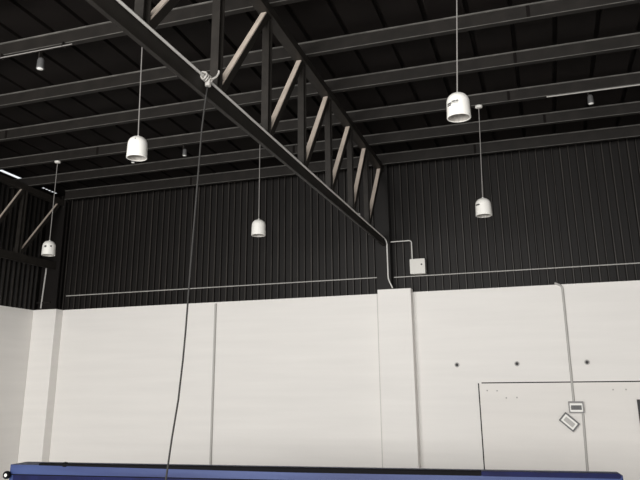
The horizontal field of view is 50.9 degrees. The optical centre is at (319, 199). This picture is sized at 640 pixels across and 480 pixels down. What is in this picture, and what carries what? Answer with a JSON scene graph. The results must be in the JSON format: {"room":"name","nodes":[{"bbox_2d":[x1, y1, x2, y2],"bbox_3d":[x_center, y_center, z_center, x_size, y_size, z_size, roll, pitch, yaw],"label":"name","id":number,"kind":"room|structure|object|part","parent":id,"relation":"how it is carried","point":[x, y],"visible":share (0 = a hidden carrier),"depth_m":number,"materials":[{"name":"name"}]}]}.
{"room":"warehouse interior","nodes":[
{"label":"warehouse interior","id":0,"kind":"room"},
{"bbox_2d":[0,171,62,479],"bbox_3d":[-8.480,0.608,7.168,0.500,6.429,16.100,-6,-16,17],"label":"wall","id":1,"kind":"structure","parent":0,"point":[19,281],"depth_m":13.80,"materials":[{"name":"white paint"}]},
{"bbox_2d":[0,0,639,195],"bbox_3d":[-0.646,-3.052,5.598,15.995,0.540,16.300,-6,-16,17],"label":"ceiling","id":2,"kind":"structure","parent":0,"point":[308,20],"depth_m":9.52,"materials":[{"name":"black paint"}]},
{"bbox_2d":[18,137,639,468],"bbox_3d":[1.520,2.090,12.000,16.310,5.995,0.425,-6,-16,17],"label":"wall","id":3,"kind":"structure","parent":0,"point":[339,373],"depth_m":12.40,"materials":[{"name":"white paint"}]},
{"bbox_2d":[37,201,69,309],"bbox_3d":[-5.779,1.205,14.621,0.480,2.377,0.150,-6,-16,17],"label":"steel column","id":4,"kind":"structure","parent":3,"relation":"on","point":[59,228],"depth_m":14.52,"materials":[{"name":"black metal"}]},
{"bbox_2d":[0,174,63,269],"bbox_3d":[-6.816,-0.228,11.362,0.130,1.732,7.223,-6,-16,17],"label":"roof truss","id":5,"kind":"object","parent":4,"relation":"attached to","point":[17,254],"visible":1,"depth_m":13.64,"materials":[{"name":"black metal"}]},
{"bbox_2d":[40,268,46,307],"bbox_3d":[-5.908,1.856,14.390,0.077,0.942,0.032,-6,-16,17],"label":"conduit","id":6,"kind":"object","parent":4,"relation":"attached to","point":[46,268],"visible":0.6,"depth_m":14.38,"materials":[{"name":"grey metal"}]},
{"bbox_2d":[209,303,216,464],"bbox_3d":[-2.037,3.676,12.778,0.041,3.380,0.041,-14,-20,39],"label":"pipe","id":7,"kind":"object","parent":3,"relation":"attached to","point":[215,307],"visible":1,"depth_m":12.79,"materials":[{"name":"white metal"}]},
{"bbox_2d":[66,277,376,295],"bbox_3d":[-2.183,1.746,13.353,6.830,0.021,0.021,-6,-16,17],"label":"conduit","id":8,"kind":"object","parent":3,"relation":"attached to","point":[369,277],"visible":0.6,"depth_m":13.22,"materials":[{"name":"grey metal"}]},
{"bbox_2d":[373,165,392,289],"bbox_3d":[1.162,0.509,12.438,0.280,2.331,0.135,-6,-16,17],"label":"steel column","id":9,"kind":"structure","parent":3,"relation":"on","point":[382,204],"depth_m":12.37,"materials":[{"name":"black metal"}]},
{"bbox_2d":[86,0,384,245],"bbox_3d":[-0.549,-1.393,7.571,0.130,1.829,10.813,-6,-16,17],"label":"roof truss","id":10,"kind":"object","parent":9,"relation":"attached to","point":[268,21],"visible":0.92,"depth_m":7.52,"materials":[{"name":"black metal"}]},
{"bbox_2d":[0,0,305,58],"bbox_3d":[-0.319,-2.306,7.542,15.890,0.180,0.089,-6,-16,17],"label":"ceiling beam","id":11,"kind":"structure","parent":10,"relation":"on","point":[199,11],"depth_m":8.25,"materials":[{"name":"metal"}]},
{"bbox_2d":[0,41,71,59],"bbox_3d":[-5.422,-1.710,9.075,4.990,0.069,0.058,-6,-16,17],"label":"conduit","id":12,"kind":"object","parent":11,"relation":"hanging from","point":[2,56],"visible":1,"depth_m":8.46,"materials":[{"name":"grey metal"}]},
{"bbox_2d":[36,49,44,70],"bbox_3d":[-3.525,-1.769,8.500,0.100,0.281,0.100,-6,-16,17],"label":"ceiling spotlight","id":13,"kind":"object","parent":11,"relation":"attached to","point":[40,61],"visible":1,"depth_m":8.46,"materials":[{"name":"metal"}]},
{"bbox_2d":[126,48,147,160],"bbox_3d":[-2.091,-1.257,7.866,0.234,1.633,0.234,-6,-16,17],"label":"pendant lamp","id":14,"kind":"object","parent":11,"relation":"hanging from","point":[137,146],"visible":0.91,"depth_m":7.62,"materials":[{"name":"white metal"}]},
{"bbox_3d":[-2.085,-0.599,7.683,0.231,0.258,0.231,-6,-16,17],"label":"lamp shade","id":15,"kind":"part","parent":14,"relation":"part of","materials":[{"name":"white metal"}]},
{"bbox_3d":[-2.109,-1.382,7.907,0.047,1.352,0.014,-6,-16,17],"label":"cord","id":16,"kind":"part","parent":14,"relation":"part of","materials":[{"name":"grey plastic"}]},
{"bbox_2d":[446,0,470,122],"bbox_3d":[1.348,-1.587,6.777,0.232,1.645,0.232,7,-17,-26],"label":"pendant lamp","id":17,"kind":"object","parent":11,"relation":"hanging from","point":[458,103],"visible":1,"depth_m":6.53,"materials":[{"name":"white metal"}]},
{"bbox_3d":[1.385,-1.716,6.800,0.092,1.364,0.014,-6,-16,17],"label":"cord","id":18,"kind":"part","parent":17,"relation":"part of","materials":[{"name":"grey plastic"}]},
{"bbox_3d":[1.354,-0.922,6.591,0.231,0.258,0.231,-6,-16,17],"label":"lamp shade","id":19,"kind":"part","parent":17,"relation":"part of","materials":[{"name":"white metal"}]},
{"bbox_2d":[165,70,219,479],"bbox_3d":[-1.143,1.017,5.336,0.543,4.518,0.209,0,-16,-1],"label":"rope","id":20,"kind":"object","parent":10,"relation":"hanging from","point":[209,79],"visible":0.99,"depth_m":5.53,"materials":[{"name":"black fabric"}]},
{"bbox_2d":[116,0,392,287],"bbox_3d":[-0.467,-0.237,7.170,0.132,0.948,10.912,-6,-16,17],"label":"conduit","id":21,"kind":"object","parent":10,"relation":"attached to","point":[120,2],"visible":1,"depth_m":6.45,"materials":[{"name":"white metal"}]},
{"bbox_2d":[0,0,639,107],"bbox_3d":[0.065,-1.966,8.650,15.890,0.180,0.089,-6,-16,17],"label":"ceiling beam","id":22,"kind":"structure","parent":10,"relation":"on","point":[547,8],"depth_m":8.48,"materials":[{"name":"metal"}]},
{"bbox_2d":[0,32,639,141],"bbox_3d":[0.410,-1.660,9.649,15.890,0.180,0.089,-6,-16,17],"label":"ceiling beam","id":23,"kind":"structure","parent":10,"relation":"on","point":[630,41],"depth_m":9.50,"materials":[{"name":"metal"}]},
{"bbox_2d":[0,72,639,169],"bbox_3d":[0.770,-1.341,10.688,15.890,0.180,0.089,-6,-16,17],"label":"ceiling beam","id":24,"kind":"structure","parent":10,"relation":"on","point":[540,91],"depth_m":10.66,"materials":[{"name":"metal"}]},
{"bbox_2d":[41,160,60,255],"bbox_3d":[-4.846,0.142,12.207,0.234,1.762,0.234,-6,-16,17],"label":"pendant lamp","id":25,"kind":"object","parent":24,"relation":"hanging from","point":[48,247],"visible":1,"depth_m":11.96,"materials":[{"name":"white ceramic"}]},
{"bbox_3d":[-4.839,0.863,12.006,0.231,0.258,0.231,-6,-16,17],"label":"lamp shade","id":26,"kind":"part","parent":25,"relation":"part of","materials":[{"name":"white ceramic"}]},
{"bbox_3d":[-4.847,0.016,12.242,0.012,1.480,0.014,-6,-16,17],"label":"cord","id":27,"kind":"part","parent":25,"relation":"part of","materials":[{"name":"grey plastic"}]},
{"bbox_2d":[182,144,186,155],"bbox_3d":[-2.336,-0.850,11.619,0.080,0.210,0.080,-6,-16,17],"label":"ceiling spotlight","id":28,"kind":"object","parent":24,"relation":"attached to","point":[184,149],"visible":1,"depth_m":11.59,"materials":[{"name":"metal"}]},
{"bbox_2d":[251,148,265,236],"bbox_3d":[-0.992,-0.253,10.993,0.234,1.720,0.234,-6,-16,17],"label":"pendant lamp","id":29,"kind":"object","parent":24,"relation":"hanging from","point":[258,229],"visible":0.94,"depth_m":10.73,"materials":[{"name":"white metal"}]},
{"bbox_3d":[-0.985,0.447,10.797,0.231,0.258,0.231,-6,-16,17],"label":"lamp shade","id":30,"kind":"part","parent":29,"relation":"part of","materials":[{"name":"white ceramic"}]},
{"bbox_3d":[-0.993,-0.380,11.028,0.012,1.438,0.014,-6,-16,17],"label":"cord","id":31,"kind":"part","parent":29,"relation":"part of","materials":[{"name":"grey plastic"}]},
{"bbox_2d":[475,104,491,217],"bbox_3d":[2.359,-0.587,9.934,0.234,1.705,0.234,-6,-16,17],"label":"pendant lamp","id":32,"kind":"object","parent":24,"relation":"hanging from","point":[483,208],"visible":1,"depth_m":9.68,"materials":[{"name":"white metal"}]},
{"bbox_3d":[2.380,-0.715,9.963,0.057,1.423,0.014,-6,-16,17],"label":"cord","id":33,"kind":"part","parent":32,"relation":"part of","materials":[{"name":"grey plastic"}]},
{"bbox_3d":[2.366,0.106,9.741,0.231,0.258,0.231,-6,-16,17],"label":"lamp shade","id":34,"kind":"part","parent":32,"relation":"part of","materials":[{"name":"white ceramic"}]},
{"bbox_2d":[587,92,593,104],"bbox_3d":[3.879,-1.460,9.653,0.090,0.202,0.090,-6,-16,17],"label":"ceiling spotlight","id":35,"kind":"object","parent":24,"relation":"attached to","point":[590,97],"visible":1,"depth_m":9.62,"materials":[{"name":"metal"}]},
{"bbox_2d":[547,84,639,96],"bbox_3d":[5.790,-1.742,9.048,5.220,0.019,0.019,-6,-16,17],"label":"conduit","id":36,"kind":"object","parent":24,"relation":"attached to","point":[636,84],"visible":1,"depth_m":9.63,"materials":[{"name":"grey metal"}]},
{"bbox_2d":[10,101,639,188],"bbox_3d":[1.099,-1.051,11.637,15.890,0.180,0.089,-6,-16,17],"label":"ceiling beam","id":37,"kind":"structure","parent":10,"relation":"on","point":[629,108],"depth_m":11.60,"materials":[{"name":"metal"}]},
{"bbox_2d":[65,124,639,199],"bbox_3d":[1.695,-0.795,12.411,15.270,0.205,0.089,-6,-16,17],"label":"ceiling beam","id":38,"kind":"structure","parent":10,"relation":"on","point":[629,131],"depth_m":12.43,"materials":[{"name":"metal"}]},
{"bbox_2d":[410,258,425,274],"bbox_3d":[1.762,1.208,12.076,0.270,0.268,0.158,-6,-16,17],"label":"junction box","id":39,"kind":"object","parent":3,"relation":"attached to","point":[417,266],"visible":1,"depth_m":12.01,"materials":[{"name":"grey plastic"}]},
{"bbox_2d":[391,240,412,258],"bbox_3d":[1.485,0.923,12.234,0.388,0.368,0.021,-3,-16,7],"label":"conduit","id":40,"kind":"object","parent":39,"relation":"attached to","point":[403,240],"visible":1,"depth_m":12.25,"materials":[{"name":"white metal"}]},
{"bbox_2d":[394,262,639,277],"bbox_3d":[5.179,1.043,11.019,8.080,0.021,0.021,-6,-16,17],"label":"conduit","id":41,"kind":"object","parent":3,"relation":"attached to","point":[637,262],"visible":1,"depth_m":11.56,"materials":[{"name":"grey metal"}]},
{"bbox_2d":[478,380,639,479],"bbox_3d":[4.071,3.829,10.632,2.965,1.864,0.051,-6,-16,17],"label":"door","id":42,"kind":"structure","parent":3,"relation":"in","point":[521,427],"depth_m":10.77,"materials":[{"name":"white paint"}]},
{"bbox_3d":[4.977,3.365,10.441,0.045,0.500,0.038,-6,-16,17],"label":"pull handle","id":43,"kind":"part","parent":42,"relation":"part of","materials":[{"name":"black"}]},
{"bbox_2d":[554,282,574,400],"bbox_3d":[4.026,2.322,11.067,0.142,1.942,0.040,-6,-16,17],"label":"conduit","id":44,"kind":"object","parent":3,"relation":"attached to","point":[555,283],"visible":1,"depth_m":11.04,"materials":[{"name":"grey metal"}]},
{"bbox_2d":[568,401,584,412],"bbox_3d":[4.090,3.315,10.736,0.230,0.180,0.082,-6,-16,17],"label":"switch box","id":45,"kind":"object","parent":3,"relation":"attached to","point":[574,406],"visible":1,"depth_m":10.71,"materials":[{"name":"grey plastic"}]},
{"bbox_2d":[559,412,579,431],"bbox_3d":[3.975,3.546,10.722,0.308,0.300,0.064,-6,-16,17],"label":"box","id":46,"kind":"object","parent":45,"relation":"hanging from","point":[566,419],"visible":1,"depth_m":10.70,"materials":[{"name":"grey plastic"}]},
{"bbox_3d":[3.968,3.540,10.701,0.224,0.124,0.008,39,0,24],"label":"plate","id":47,"kind":"part","parent":46,"relation":"part of","materials":[{"name":"white plastic"}]},
{"bbox_3d":[4.083,3.313,10.711,0.190,0.130,0.012,-6,-16,17],"label":"plate","id":48,"kind":"part","parent":45,"relation":"part of","materials":[{"name":"white ceramic"}]},
{"bbox_2d":[582,413,588,470],"bbox_3d":[4.177,4.053,10.538,0.078,1.341,0.038,-6,-16,17],"label":"conduit","id":49,"kind":"object","parent":3,"relation":"attached to","point":[583,416],"visible":1,"depth_m":10.59,"materials":[{"name":"white metal"}]},
{"bbox_3d":[-0.931,3.059,3.956,16.310,0.150,16.200,-6,-16,17],"label":"floor","id":50,"kind":"structure","parent":0,"visible":0},
{"bbox_2d":[3,462,622,479],"bbox_3d":[-0.326,3.150,6.558,6.206,1.062,0.367,-4,-16,12],"label":"barrier","id":51,"kind":"object","parent":50,"relation":"on","point":[24,470],"visible":1,"depth_m":6.65,"materials":[{"name":"blue plastic"}]},
{"bbox_3d":[-3.343,2.946,7.197,0.080,0.079,0.080,-4,-16,12],"label":"knob","id":52,"kind":"part","parent":51,"relation":"part of","materials":[{"name":"white plastic"}]},
{"bbox_3d":[-0.334,3.144,6.433,6.046,0.845,0.012,-4,-16,12],"label":"panel","id":53,"kind":"part","parent":51,"relation":"part of","materials":[{"name":"blue plastic"}]},
{"bbox_3d":[-0.338,2.733,6.545,6.126,0.007,0.012,-4,-16,12],"label":"trim","id":54,"kind":"part","parent":51,"relation":"part of","materials":[{"name":"blue metal"}]},
{"bbox_3d":[-0.749,2.679,6.690,4.590,0.042,0.074,-4,-16,12],"label":"rail","id":55,"kind":"part","parent":51,"relation":"part of","materials":[{"name":"metal"}]},
{"bbox_3d":[2.069,2.479,6.065,1.196,0.042,0.074,-4,-16,12],"label":"rail","id":56,"kind":"part","parent":51,"relation":"part of","materials":[{"name":"blue plastic"}]}
]}

